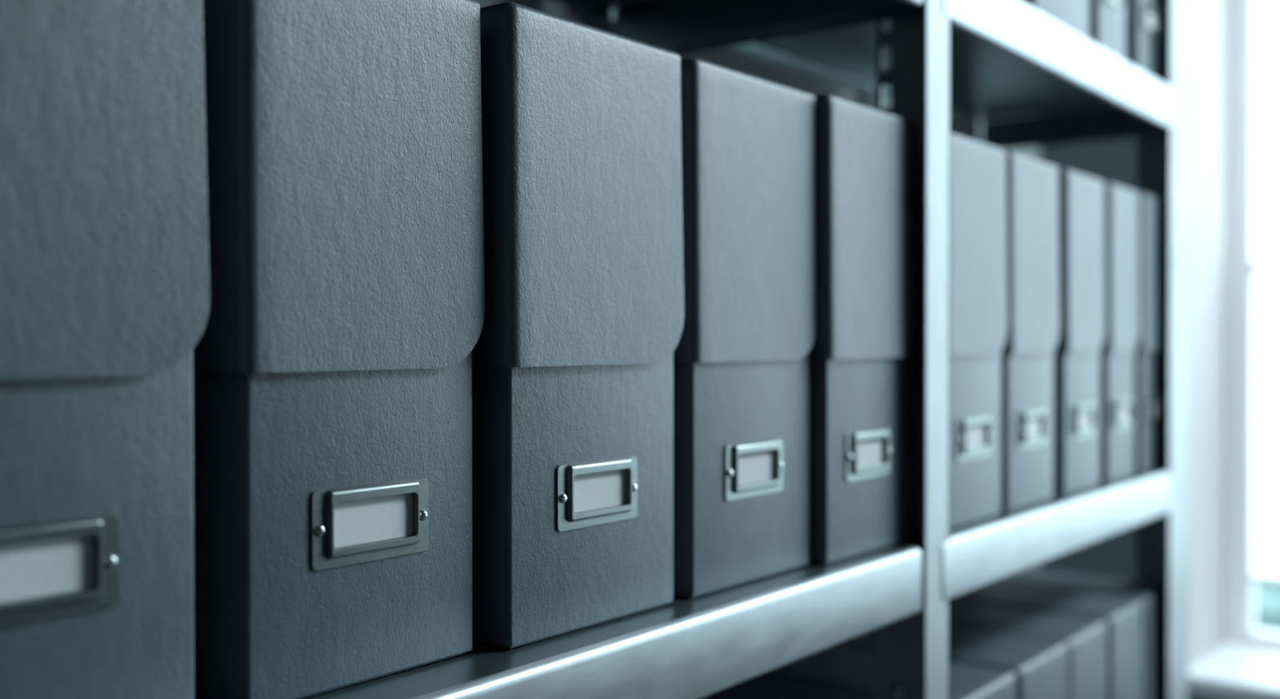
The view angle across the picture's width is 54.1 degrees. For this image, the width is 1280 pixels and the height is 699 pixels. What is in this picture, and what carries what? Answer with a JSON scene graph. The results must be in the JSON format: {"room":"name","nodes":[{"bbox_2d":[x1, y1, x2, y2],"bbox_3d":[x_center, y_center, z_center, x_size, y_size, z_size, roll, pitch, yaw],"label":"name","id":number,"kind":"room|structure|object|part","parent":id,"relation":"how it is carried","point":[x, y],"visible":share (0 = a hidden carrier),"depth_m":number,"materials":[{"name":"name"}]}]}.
{"room":"back office","nodes":[
{"label":"back office","id":0,"kind":"room"},
{"bbox_2d":[477,0,1040,698],"bbox_3d":[-0.483,-0.027,0.849,0.200,2.750,4.360,0,1,37],"label":"wall","id":1,"kind":"structure","parent":0,"point":[726,57],"depth_m":1.52,"materials":[{"name":"paint"}]},
{"bbox_2d":[1039,105,1221,698],"bbox_3d":[2.117,-0.031,1.388,3.270,2.750,0.340,0,1,37],"label":"wall","id":2,"kind":"structure","parent":0,"point":[1114,162],"depth_m":2.18,"materials":[{"name":"paint"}]},
{"bbox_2d":[1187,0,1227,670],"bbox_3d":[1.010,-0.311,2.231,0.010,1.704,0.342,0,1,37],"label":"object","id":3,"kind":"structure","parent":2,"relation":"attached to","point":[1208,136],"depth_m":2.22,"materials":[{"name":"paint"}]},
{"bbox_2d":[1187,639,1279,698],"bbox_3d":[1.811,0.562,1.620,2.034,0.030,0.351,0,1,37],"label":"windowsill","id":4,"kind":"structure","parent":2,"relation":"attached to","point":[1233,669],"depth_m":2.10,"materials":[{"name":"paint"}]},
{"bbox_2d":[1225,0,1279,648],"bbox_3d":[1.904,-0.307,1.726,2.022,1.705,0.050,0,1,37],"label":"window","id":5,"kind":"structure","parent":2,"relation":"in","point":[1243,266],"depth_m":2.31,"materials":[{"name":"paint"}]},
{"bbox_3d":[1.904,0.536,1.732,1.939,0.020,0.050,0,1,38],"label":"rail","id":6,"kind":"part","parent":5,"relation":"part of","materials":[{"name":"paint"}]},
{"bbox_3d":[0.894,1.457,-0.195,3.670,0.200,4.360,0,1,37],"label":"floor","id":7,"kind":"structure","parent":0,"visible":0},
{"bbox_2d":[194,0,1190,698],"bbox_3d":[-0.008,0.270,0.943,0.358,2.146,1.767,0,1,37],"label":"shelving rack","id":8,"kind":"object","parent":7,"relation":"on","point":[944,67],"visible":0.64,"depth_m":1.00,"materials":[{"name":"metal"}]},
{"bbox_2d":[0,0,209,698],"bbox_3d":[-0.308,-0.011,0.514,0.246,0.321,0.137,0,1,37],"label":"box","id":9,"kind":"object","parent":8,"relation":"on","point":[104,268],"visible":1,"depth_m":0.46,"materials":[{"name":"cardboard"}]},
{"bbox_3d":[-0.308,-0.081,0.514,0.246,0.180,0.137,0,1,38],"label":"lid","id":10,"kind":"part","parent":9,"relation":"part of","materials":[{"name":"grey cardboard"}]},
{"bbox_2d":[192,0,484,698],"bbox_3d":[-0.215,-0.011,0.636,0.246,0.321,0.137,0,1,37],"label":"box","id":11,"kind":"object","parent":8,"relation":"on","point":[332,355],"visible":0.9,"depth_m":0.55,"materials":[{"name":"cardboard"}]},
{"bbox_3d":[-0.215,-0.082,0.636,0.246,0.180,0.137,0,1,38],"label":"lid","id":12,"kind":"part","parent":11,"relation":"part of","materials":[{"name":"grey cardboard"}]},
{"bbox_3d":[-0.198,0.173,0.641,0.292,0.048,0.955,0,1,38],"label":"shelf","id":13,"kind":"part","parent":8,"relation":"part of","materials":[{"name":"metal"}]},
{"bbox_2d":[471,1,684,648],"bbox_3d":[-0.116,-0.012,0.747,0.246,0.321,0.145,0,1,37],"label":"box","id":14,"kind":"object","parent":8,"relation":"on","point":[572,355],"visible":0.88,"depth_m":0.66,"materials":[{"name":"cardboard"}]},
{"bbox_3d":[-0.116,-0.083,0.747,0.246,0.180,0.145,0,1,38],"label":"lid","id":15,"kind":"part","parent":14,"relation":"part of","materials":[{"name":"grey cardboard"}]},
{"bbox_3d":[-0.021,0.269,1.147,0.090,2.146,0.042,0,1,38],"label":"post","id":16,"kind":"part","parent":8,"relation":"part of","materials":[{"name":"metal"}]},
{"bbox_3d":[-0.198,-0.277,0.638,0.292,0.048,0.955,0,1,38],"label":"shelf","id":17,"kind":"part","parent":8,"relation":"part of","materials":[{"name":"metal"}]},
{"bbox_2d":[673,57,817,597],"bbox_3d":[-0.021,-0.013,0.870,0.246,0.321,0.145,0,1,37],"label":"box","id":18,"kind":"object","parent":8,"relation":"on","point":[741,353],"visible":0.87,"depth_m":0.78,"materials":[{"name":"cardboard"}]},
{"bbox_3d":[-0.021,-0.084,0.869,0.246,0.180,0.145,0,1,38],"label":"lid","id":19,"kind":"part","parent":18,"relation":"part of","materials":[{"name":"grey cardboard"}]},
{"bbox_2d":[707,643,1016,698],"bbox_3d":[0.202,0.450,1.152,0.246,0.321,0.134,0,1,37],"label":"box","id":20,"kind":"object","parent":8,"relation":"on","point":[841,670],"visible":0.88,"depth_m":1.12,"materials":[{"name":"cardboard"}]},
{"bbox_2d":[808,93,918,564],"bbox_3d":[0.073,-0.014,0.977,0.246,0.321,0.137,0,1,37],"label":"box","id":21,"kind":"object","parent":8,"relation":"on","point":[860,352],"visible":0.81,"depth_m":0.89,"materials":[{"name":"cardboard"}]},
{"bbox_3d":[0.073,-0.085,0.976,0.246,0.180,0.137,0,1,38],"label":"lid","id":22,"kind":"part","parent":21,"relation":"part of","materials":[{"name":"grey cardboard"}]},
{"bbox_3d":[0.202,0.270,0.976,0.062,2.146,0.042,0,1,38],"label":"post","id":23,"kind":"part","parent":8,"relation":"part of","materials":[{"name":"metal"}]},
{"bbox_3d":[0.344,-0.282,1.326,0.270,0.048,0.718,0,1,38],"label":"shelf","id":24,"kind":"part","parent":8,"relation":"part of","materials":[{"name":"metal"}]},
{"bbox_3d":[0.398,0.264,1.692,0.090,2.146,0.085,0,1,38],"label":"post","id":25,"kind":"part","parent":8,"relation":"part of","materials":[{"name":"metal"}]},
{"bbox_2d":[840,624,1068,698],"bbox_3d":[0.288,0.449,1.264,0.246,0.321,0.131,0,1,37],"label":"box","id":26,"kind":"object","parent":8,"relation":"on","point":[1040,666],"visible":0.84,"depth_m":1.21,"materials":[{"name":"cardboard"}]},
{"bbox_2d":[949,132,1008,528],"bbox_3d":[0.186,-0.015,1.123,0.246,0.321,0.130,0,1,37],"label":"box","id":27,"kind":"object","parent":8,"relation":"on","point":[979,301],"visible":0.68,"depth_m":1.05,"materials":[{"name":"cardboard"}]},
{"bbox_3d":[0.186,-0.086,1.122,0.246,0.180,0.130,0,1,38],"label":"lid","id":28,"kind":"part","parent":27,"relation":"part of","materials":[{"name":"grey cardboard"}]},
{"bbox_2d":[949,599,1107,698],"bbox_3d":[0.366,0.449,1.366,0.246,0.321,0.117,0,1,37],"label":"box","id":29,"kind":"object","parent":8,"relation":"on","point":[1086,638],"visible":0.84,"depth_m":1.31,"materials":[{"name":"cardboard"}]},
{"bbox_2d":[1000,151,1059,512],"bbox_3d":[0.268,-0.016,1.230,0.246,0.321,0.124,0,1,37],"label":"box","id":30,"kind":"object","parent":8,"relation":"on","point":[1027,354],"visible":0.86,"depth_m":1.15,"materials":[{"name":"cardboard"}]},
{"bbox_3d":[0.268,-0.087,1.230,0.246,0.180,0.124,0,1,38],"label":"lid","id":31,"kind":"part","parent":30,"relation":"part of","materials":[{"name":"grey cardboard"}]},
{"bbox_3d":[0.344,0.168,1.329,0.270,0.048,0.718,0,1,38],"label":"shelf","id":32,"kind":"part","parent":8,"relation":"part of","materials":[{"name":"metal"}]},
{"bbox_2d":[951,582,1143,698],"bbox_3d":[0.445,0.448,1.469,0.246,0.321,0.117,0,1,37],"label":"box","id":33,"kind":"object","parent":8,"relation":"on","point":[1123,617],"visible":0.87,"depth_m":1.41,"materials":[{"name":"cardboard"}]},
{"bbox_2d":[1020,0,1088,39],"bbox_3d":[0.319,-0.467,1.294,0.246,0.321,0.162,0,1,37],"label":"box","id":34,"kind":"object","parent":8,"relation":"on","point":[1073,15],"visible":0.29,"depth_m":1.23,"materials":[{"name":"cardboard"}]},
{"bbox_2d":[1053,168,1105,496],"bbox_3d":[0.355,-0.017,1.344,0.246,0.321,0.118,0,1,37],"label":"box","id":35,"kind":"object","parent":8,"relation":"on","point":[1082,247],"visible":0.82,"depth_m":1.25,"materials":[{"name":"cardboard"}]},
{"bbox_3d":[0.355,-0.087,1.343,0.246,0.180,0.118,0,1,38],"label":"lid","id":36,"kind":"part","parent":35,"relation":"part of","materials":[{"name":"grey cardboard"}]},
{"bbox_2d":[994,568,1167,698],"bbox_3d":[0.520,0.447,1.566,0.246,0.321,0.107,0,1,37],"label":"box","id":37,"kind":"object","parent":8,"relation":"on","point":[1153,596],"visible":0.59,"depth_m":1.50,"materials":[{"name":"cardboard"}]},
{"bbox_2d":[1088,0,1125,61],"bbox_3d":[0.412,-0.468,1.416,0.246,0.321,0.104,0,1,37],"label":"box","id":38,"kind":"object","parent":8,"relation":"on","point":[1107,18],"visible":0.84,"depth_m":1.33,"materials":[{"name":"cardboard"}]},
{"bbox_2d":[1099,182,1139,483],"bbox_3d":[0.434,-0.018,1.446,0.246,0.321,0.105,0,1,37],"label":"box","id":39,"kind":"object","parent":8,"relation":"on","point":[1122,237],"visible":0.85,"depth_m":1.36,"materials":[{"name":"cardboard"}]},
{"bbox_3d":[0.434,-0.088,1.446,0.246,0.180,0.105,0,1,38],"label":"lid","id":40,"kind":"part","parent":39,"relation":"part of","materials":[{"name":"grey cardboard"}]},
{"bbox_2d":[1125,0,1161,81],"bbox_3d":[0.497,-0.469,1.526,0.246,0.321,0.104,0,1,37],"label":"box","id":41,"kind":"object","parent":8,"relation":"on","point":[1143,17],"visible":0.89,"depth_m":1.43,"materials":[{"name":"cardboard"}]},
{"bbox_2d":[1134,192,1168,473],"bbox_3d":[0.511,-0.019,1.547,0.246,0.321,0.116,0,1,37],"label":"box","id":42,"kind":"object","parent":8,"relation":"on","point":[1151,349],"visible":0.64,"depth_m":1.46,"materials":[{"name":"cardboard"}]},
{"bbox_3d":[0.511,-0.089,1.546,0.246,0.180,0.116,0,1,38],"label":"lid","id":43,"kind":"part","parent":42,"relation":"part of","materials":[{"name":"grey cardboard"}]},
{"bbox_3d":[0.621,0.266,1.521,0.062,2.146,0.085,0,1,38],"label":"post","id":44,"kind":"part","parent":8,"relation":"part of","materials":[{"name":"metal"}]},
{"label":"outside","id":45,"kind":"structure","parent":0,"visible":0},
{"bbox_2d":[1255,386,1279,574],"bbox_3d":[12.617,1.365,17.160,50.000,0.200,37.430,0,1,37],"label":"window","id":46,"kind":"structure","parent":45,"point":[1268,399],"depth_m":12.34,"materials":[{"name":"white glass"}]},
{"bbox_2d":[1255,581,1279,631],"bbox_3d":[2.219,1.014,3.032,2.544,0.732,0.444,0,1,37],"label":"hedge","id":47,"kind":"object","parent":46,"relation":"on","point":[1267,593],"visible":0.04,"depth_m":3.26,"materials":[{"name":"green plant"}]}
]}

